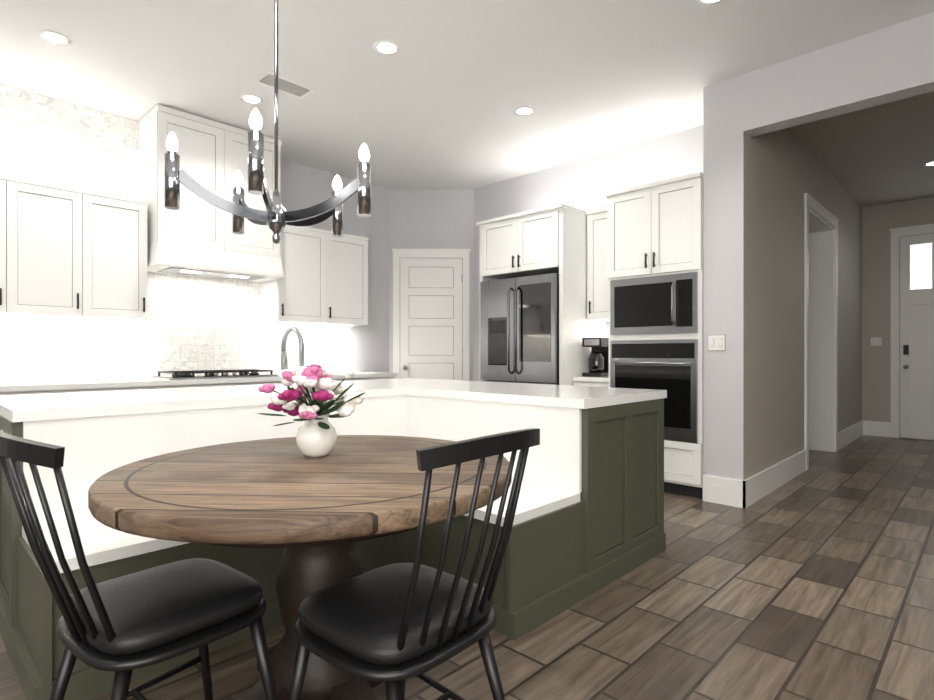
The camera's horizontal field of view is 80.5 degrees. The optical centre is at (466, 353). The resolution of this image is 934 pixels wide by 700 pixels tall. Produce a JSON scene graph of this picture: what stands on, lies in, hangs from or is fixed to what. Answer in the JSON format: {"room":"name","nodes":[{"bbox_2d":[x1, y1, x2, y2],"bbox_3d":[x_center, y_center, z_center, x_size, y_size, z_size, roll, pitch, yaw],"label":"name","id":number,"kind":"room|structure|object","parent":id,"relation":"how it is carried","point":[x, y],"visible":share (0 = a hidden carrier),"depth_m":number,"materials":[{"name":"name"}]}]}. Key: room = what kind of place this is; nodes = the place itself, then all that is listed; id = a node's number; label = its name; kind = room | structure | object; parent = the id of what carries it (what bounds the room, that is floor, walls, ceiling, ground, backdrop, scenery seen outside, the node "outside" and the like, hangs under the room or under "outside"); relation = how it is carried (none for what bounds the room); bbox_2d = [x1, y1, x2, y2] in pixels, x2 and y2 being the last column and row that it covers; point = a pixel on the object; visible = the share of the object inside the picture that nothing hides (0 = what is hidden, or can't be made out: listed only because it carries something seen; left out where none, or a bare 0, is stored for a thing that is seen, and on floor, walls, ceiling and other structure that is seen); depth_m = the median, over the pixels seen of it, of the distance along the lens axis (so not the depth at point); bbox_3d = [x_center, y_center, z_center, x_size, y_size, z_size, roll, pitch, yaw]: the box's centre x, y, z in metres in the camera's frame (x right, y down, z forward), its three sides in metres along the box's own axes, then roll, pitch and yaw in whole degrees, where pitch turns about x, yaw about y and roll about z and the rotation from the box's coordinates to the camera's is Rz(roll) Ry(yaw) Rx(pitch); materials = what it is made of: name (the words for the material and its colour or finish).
{"room":"kitchen","nodes":[
{"label":"kitchen","id":0,"kind":"room"},
{"bbox_2d":[0,83,388,381],"bbox_3d":[-4.467,-0.460,3.364,0.154,3.200,10.900,0,0,44],"label":"wall","id":1,"kind":"structure","parent":0,"point":[190,323],"depth_m":4.97,"materials":[{"name":"paint"}]},
{"bbox_2d":[0,174,19,316],"bbox_3d":[-3.585,-0.780,3.907,0.370,0.980,0.579,0,0,44],"label":"upper cabinet","id":2,"kind":"object","parent":1,"relation":"attached to","point":[9,185],"depth_m":3.96,"materials":[{"name":"white wood"}]},
{"bbox_2d":[20,178,95,318],"bbox_3d":[-3.271,-0.780,4.236,0.370,0.980,0.579,0,0,44],"label":"upper cabinet","id":3,"kind":"object","parent":1,"relation":"attached to","point":[66,252],"depth_m":4.17,"materials":[{"name":"white wood"}]},
{"bbox_2d":[84,192,148,320],"bbox_3d":[-2.977,-0.780,4.543,0.370,0.980,0.518,0,0,44],"label":"upper cabinet","id":4,"kind":"object","parent":1,"relation":"attached to","point":[121,222],"depth_m":4.47,"materials":[{"name":"white wood"}]},
{"bbox_2d":[139,104,284,281],"bbox_3d":[-2.339,-1.385,5.092,0.532,1.330,1.130,0,0,44],"label":"range hood","id":5,"kind":"object","parent":1,"relation":"attached to","point":[193,235],"visible":0.9,"depth_m":4.82,"materials":[{"name":"white wood"}]},
{"bbox_2d":[261,225,368,326],"bbox_3d":[-1.611,-0.805,5.946,0.404,0.992,1.090,0,0,44],"label":"upper cabinet","id":6,"kind":"object","parent":1,"relation":"attached to","point":[324,281],"visible":0.9,"depth_m":5.78,"materials":[{"name":"white wood"}]},
{"bbox_2d":[389,189,473,380],"bbox_3d":[-0.449,-0.461,6.975,1.161,3.200,0.120,0,0,-1],"label":"wall","id":7,"kind":"structure","parent":0,"point":[431,218],"depth_m":6.92,"materials":[{"name":"grey paint"}]},
{"bbox_2d":[400,258,461,379],"bbox_3d":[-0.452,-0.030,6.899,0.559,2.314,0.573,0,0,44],"label":"pantry door","id":8,"kind":"structure","parent":7,"relation":"in","point":[430,318],"depth_m":6.91,"materials":[{"name":"white wood"}]},
{"bbox_2d":[392,249,469,380],"bbox_3d":[-0.447,-0.086,6.902,0.980,2.450,0.028,0,0,-1],"label":"door frame","id":9,"kind":"structure","parent":7,"relation":"attached to","point":[463,254],"depth_m":6.90,"materials":[{"name":"white wood"}]},
{"bbox_2d":[0,435,933,699],"bbox_3d":[1.227,1.191,2.483,13.500,0.100,17.500,0,0,44],"label":"floor","id":10,"kind":"structure","parent":0,"point":[815,581],"depth_m":2.38,"materials":[{"name":"brown tile"}]},
{"bbox_2d":[0,388,79,395],"bbox_3d":[-3.284,0.700,4.028,0.637,0.880,0.579,0,0,44],"label":"base cabinet","id":11,"kind":"object","parent":10,"relation":"on","point":[66,390],"depth_m":3.87,"materials":[{"name":"white wood"}]},
{"bbox_2d":[0,372,397,391],"bbox_3d":[-2.859,0.240,4.462,0.652,0.040,5.350,0,0,44],"label":"countertop","id":12,"kind":"structure","parent":11,"relation":"on","point":[58,385],"depth_m":4.34,"materials":[{"name":"white stone"}]},
{"bbox_2d":[151,369,278,379],"bbox_3d":[-2.292,0.189,5.061,0.490,0.059,0.960,0,0,44],"label":"gas cooktop","id":13,"kind":"object","parent":12,"relation":"in","point":[179,375],"visible":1,"depth_m":4.89,"materials":[{"name":"black metal"}]},
{"bbox_2d":[80,388,147,391],"bbox_3d":[-2.970,0.700,4.357,0.637,0.880,0.579,0,0,44],"label":"base cabinet","id":14,"kind":"object","parent":10,"relation":"on","point":[81,389],"depth_m":4.16,"materials":[{"name":"white wood"}]},
{"bbox_2d":[0,430,277,699],"bbox_3d":[-0.830,0.659,1.412,0.452,0.969,0.584,0,0,39],"label":"chair","id":15,"kind":"object","parent":10,"relation":"on","point":[122,627],"visible":1,"depth_m":1.30,"materials":[{"name":"black paint"}]},
{"bbox_2d":[148,384,219,388],"bbox_3d":[-2.619,0.700,4.724,0.637,0.880,0.684,0,0,44],"label":"base cabinet","id":16,"kind":"object","parent":10,"relation":"on","point":[166,386],"depth_m":4.56,"materials":[{"name":"white wood"}]},
{"bbox_2d":[220,380,279,385],"bbox_3d":[-2.232,0.700,5.128,0.637,0.880,0.684,0,0,44],"label":"base cabinet","id":17,"kind":"object","parent":10,"relation":"on","point":[265,381],"depth_m":5.05,"materials":[{"name":"white wood"}]},
{"bbox_2d":[88,435,511,699],"bbox_3d":[-0.476,0.748,1.788,1.240,0.785,1.240,0,0,3],"label":"dining table","id":18,"kind":"object","parent":10,"relation":"on","point":[316,518],"visible":0.73,"depth_m":1.52,"materials":[{"name":"brown wood"}]},
{"bbox_2d":[256,361,364,456],"bbox_3d":[-0.508,0.190,1.921,0.344,0.329,0.374,0,0,44],"label":"flower vase","id":19,"kind":"object","parent":18,"relation":"on","point":[316,435],"visible":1,"depth_m":1.86,"materials":[{"name":"ceramic"}]},
{"bbox_2d":[0,394,666,699],"bbox_3d":[-0.628,0.700,2.970,2.264,0.880,2.820,0,0,44],"label":"kitchen island","id":20,"kind":"object","parent":10,"relation":"on","point":[589,518],"depth_m":2.46,"materials":[{"name":"white stone"}]},
{"bbox_2d":[0,378,463,417],"bbox_3d":[-1.092,0.238,3.436,0.981,0.044,2.820,0,0,44],"label":"island countertop","id":21,"kind":"structure","parent":20,"relation":"on","point":[99,402],"depth_m":2.69,"materials":[{"name":"white stone"}]},
{"bbox_2d":[280,327,314,386],"bbox_3d":[-0.994,0.028,3.235,0.263,0.370,0.127,0,0,44],"label":"faucet","id":22,"kind":"object","parent":21,"relation":"on","point":[284,355],"visible":0.6,"depth_m":3.24,"materials":[{"name":"silver metal"}]},
{"bbox_2d":[404,382,666,405],"bbox_3d":[0.392,0.238,3.345,1.290,0.044,0.900,0,0,44],"label":"island countertop","id":23,"kind":"structure","parent":20,"relation":"on","point":[515,392],"depth_m":3.11,"materials":[{"name":"white stone"}]},
{"bbox_2d":[364,376,395,379],"bbox_3d":[-1.237,0.699,6.168,0.637,0.880,0.622,0,0,44],"label":"base cabinet","id":24,"kind":"object","parent":10,"relation":"on","point":[365,377],"depth_m":5.99,"materials":[{"name":"white wood"}]},
{"bbox_2d":[288,428,539,699],"bbox_3d":[-0.136,0.660,1.382,0.584,0.969,0.452,0,0,41],"label":"chair","id":25,"kind":"object","parent":10,"relation":"on","point":[394,627],"visible":1,"depth_m":1.27,"materials":[{"name":"black paint"}]},
{"bbox_2d":[480,273,558,384],"bbox_3d":[0.730,0.190,5.665,0.930,1.860,0.863,0,0,44],"label":"refrigerator","id":26,"kind":"object","parent":10,"relation":"on","point":[519,329],"visible":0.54,"depth_m":5.34,"materials":[{"name":"metal"}]},
{"bbox_2d":[476,203,605,385],"bbox_3d":[0.759,-0.116,5.697,1.050,2.510,0.836,0,0,44],"label":"tall cabinet","id":27,"kind":"object","parent":10,"relation":"on","point":[547,240],"visible":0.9,"depth_m":5.28,"materials":[{"name":"white wood"}]},
{"bbox_2d":[573,376,608,386],"bbox_3d":[1.353,0.680,5.250,0.412,0.920,0.661,0,0,44],"label":"base cabinet","id":28,"kind":"object","parent":10,"relation":"on","point":[591,381],"visible":0.06,"depth_m":5.04,"materials":[{"name":"white wood"}]},
{"bbox_2d":[582,338,608,376],"bbox_3d":[1.255,0.037,5.250,0.200,0.364,0.262,0,0,44],"label":"coffee maker","id":29,"kind":"object","parent":28,"relation":"on","point":[598,361],"visible":0.92,"depth_m":5.17,"materials":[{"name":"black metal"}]},
{"bbox_2d":[605,172,702,498],"bbox_3d":[1.746,-0.125,4.768,0.810,2.530,0.814,0,0,44],"label":"tall cabinet","id":30,"kind":"object","parent":10,"relation":"on","point":[655,253],"visible":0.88,"depth_m":4.44,"materials":[{"name":"white wood"}]},
{"bbox_2d":[0,0,933,206],"bbox_3d":[1.227,-2.099,2.482,13.500,0.120,17.500,0,0,44],"label":"ceiling","id":31,"kind":"structure","parent":0,"point":[442,94],"depth_m":4.04,"materials":[{"name":"white paint"}]},
{"bbox_2d":[37,30,71,45],"bbox_3d":[-2.688,-2.057,3.598,0.184,0.006,0.184,0,0,44],"label":"recessed light","id":32,"kind":"object","parent":31,"relation":"in","point":[52,37],"visible":1,"depth_m":3.59,"materials":[{"name":"white plastic"}]},
{"bbox_2d":[239,94,263,104],"bbox_3d":[-1.745,-2.057,4.468,0.184,0.006,0.184,0,0,44],"label":"recessed light","id":33,"kind":"object","parent":31,"relation":"in","point":[252,99],"visible":1,"depth_m":4.47,"materials":[{"name":"white plastic"}]},
{"bbox_2d":[164,0,370,243],"bbox_3d":[-0.620,-1.201,1.761,0.568,1.714,0.591,0,0,44],"label":"pendant chandelier","id":34,"kind":"object","parent":31,"relation":"hanging from","point":[275,217],"visible":1,"depth_m":1.69,"materials":[{"name":"silver metal"}]},
{"bbox_2d":[253,71,315,98],"bbox_3d":[-1.400,-2.054,4.235,0.220,0.012,0.400,0,0,44],"label":"ceiling vent","id":35,"kind":"object","parent":31,"relation":"in","point":[290,87],"visible":1,"depth_m":4.22,"materials":[{"name":"white metal"}]},
{"bbox_2d":[373,40,400,55],"bbox_3d":[-0.540,-2.057,3.716,0.184,0.006,0.184,0,0,44],"label":"recessed light","id":36,"kind":"object","parent":31,"relation":"in","point":[387,47],"visible":1,"depth_m":3.71,"materials":[{"name":"white plastic"}]},
{"bbox_2d":[513,106,534,115],"bbox_3d":[0.485,-2.057,4.686,0.184,0.006,0.184,0,0,44],"label":"recessed light","id":37,"kind":"object","parent":31,"relation":"in","point":[524,110],"visible":1,"depth_m":4.68,"materials":[{"name":"white plastic"}]},
{"bbox_2d":[696,0,723,5],"bbox_3d":[1.417,-2.056,3.172,0.184,0.006,0.184,0,0,44],"label":"recessed light","id":38,"kind":"object","parent":31,"relation":"in","point":[703,3],"visible":1,"depth_m":3.23,"materials":[{"name":"white plastic"}]},
{"bbox_2d":[923,161,933,166],"bbox_3d":[5.013,-2.037,5.918,0.184,0.006,0.184,0,0,44],"label":"recessed light","id":39,"kind":"object","parent":31,"relation":"in","point":[928,164],"visible":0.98,"depth_m":5.95,"materials":[{"name":"white plastic"}]},
{"bbox_2d":[474,125,702,380],"bbox_3d":[1.146,-0.461,6.013,3.400,3.200,0.150,0,0,44],"label":"wall","id":40,"kind":"structure","parent":0,"point":[585,184],"depth_m":5.79,"materials":[{"name":"grey paint"}]},
{"bbox_2d":[586,207,608,320],"bbox_3d":[1.436,-0.844,5.336,0.412,1.052,0.421,0,0,44],"label":"upper cabinet","id":41,"kind":"object","parent":40,"relation":"attached to","point":[597,272],"visible":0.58,"depth_m":5.28,"materials":[{"name":"white wood"}]},
{"bbox_2d":[703,75,861,480],"bbox_3d":[3.678,-0.461,5.991,0.290,3.200,5.040,0,0,44],"label":"wall","id":42,"kind":"structure","parent":0,"point":[756,188],"depth_m":4.37,"materials":[{"name":"grey paint"}]},
{"bbox_2d":[708,335,725,350],"bbox_3d":[1.899,-0.080,4.197,0.128,0.123,0.011,0,0,44],"label":"light switch","id":43,"kind":"object","parent":42,"relation":"attached to","point":[716,342],"visible":1,"depth_m":4.20,"materials":[{"name":"white plastic"}]},
{"bbox_2d":[741,450,805,507],"bbox_3d":[2.660,1.040,4.706,0.016,0.200,1.806,0,0,44],"label":"baseboard","id":44,"kind":"structure","parent":42,"relation":"attached to","point":[747,492],"depth_m":4.53,"materials":[{"name":"white wood"}]},
{"bbox_2d":[804,193,838,470],"bbox_3d":[3.807,-0.211,5.896,0.028,2.700,1.500,0,0,44],"label":"door frame","id":45,"kind":"structure","parent":42,"relation":"attached to","point":[812,204],"depth_m":5.41,"materials":[{"name":"white wood"}]},
{"bbox_2d":[809,209,833,451],"bbox_3d":[3.692,-0.151,6.006,0.290,2.580,1.300,0,0,44],"label":"doorway","id":46,"kind":"structure","parent":42,"relation":"attached to","point":[821,334],"depth_m":6.44,"materials":[{"name":"white paint"}]},
{"bbox_2d":[838,420,863,449],"bbox_3d":[4.926,1.039,7.075,0.016,0.200,1.750,0,0,44],"label":"baseboard","id":47,"kind":"structure","parent":42,"relation":"attached to","point":[848,435],"depth_m":7.01,"materials":[{"name":"white wood"}]},
{"bbox_2d":[743,12,933,136],"bbox_3d":[3.202,-1.849,3.070,3.060,0.420,0.160,0,0,44],"label":"wall","id":48,"kind":"structure","parent":0,"point":[895,62],"depth_m":3.65,"materials":[{"name":"grey paint"}]},
{"bbox_2d":[862,197,933,440],"bbox_3d":[6.650,-0.461,6.739,3.550,3.200,0.150,0,0,44],"label":"wall","id":49,"kind":"structure","parent":0,"point":[879,222],"depth_m":7.58,"materials":[{"name":"grey paint"}]},
{"bbox_2d":[870,337,881,345],"bbox_3d":[5.636,-0.161,7.597,0.128,0.123,0.011,0,0,44],"label":"light switch","id":50,"kind":"object","parent":49,"relation":"attached to","point":[875,341],"visible":1,"depth_m":7.60,"materials":[{"name":"white plastic"}]},
{"bbox_2d":[864,421,889,436],"bbox_3d":[5.646,1.039,7.586,0.290,0.200,0.016,0,0,44],"label":"baseboard","id":51,"kind":"structure","parent":49,"relation":"attached to","point":[872,428],"depth_m":7.58,"materials":[{"name":"white wood"}]},
{"bbox_2d":[890,223,933,437],"bbox_3d":[6.152,-0.276,7.093,1.140,2.830,0.028,0,0,44],"label":"door frame","id":52,"kind":"structure","parent":49,"relation":"attached to","point":[896,234],"depth_m":7.44,"materials":[{"name":"white wood"}]},
{"bbox_2d":[900,233,933,439],"bbox_3d":[6.124,-0.215,7.063,0.914,2.684,0.104,0,0,44],"label":"front door","id":53,"kind":"structure","parent":49,"relation":"in","point":[917,334],"depth_m":7.28,"materials":[{"name":"white wood"}]},
{"bbox_2d":[903,345,908,354],"bbox_3d":[5.851,-0.046,7.347,0.055,0.130,0.014,0,0,44],"label":"keypad","id":54,"kind":"object","parent":53,"relation":"attached to","point":[905,349],"visible":1,"depth_m":7.34,"materials":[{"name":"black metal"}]}
]}

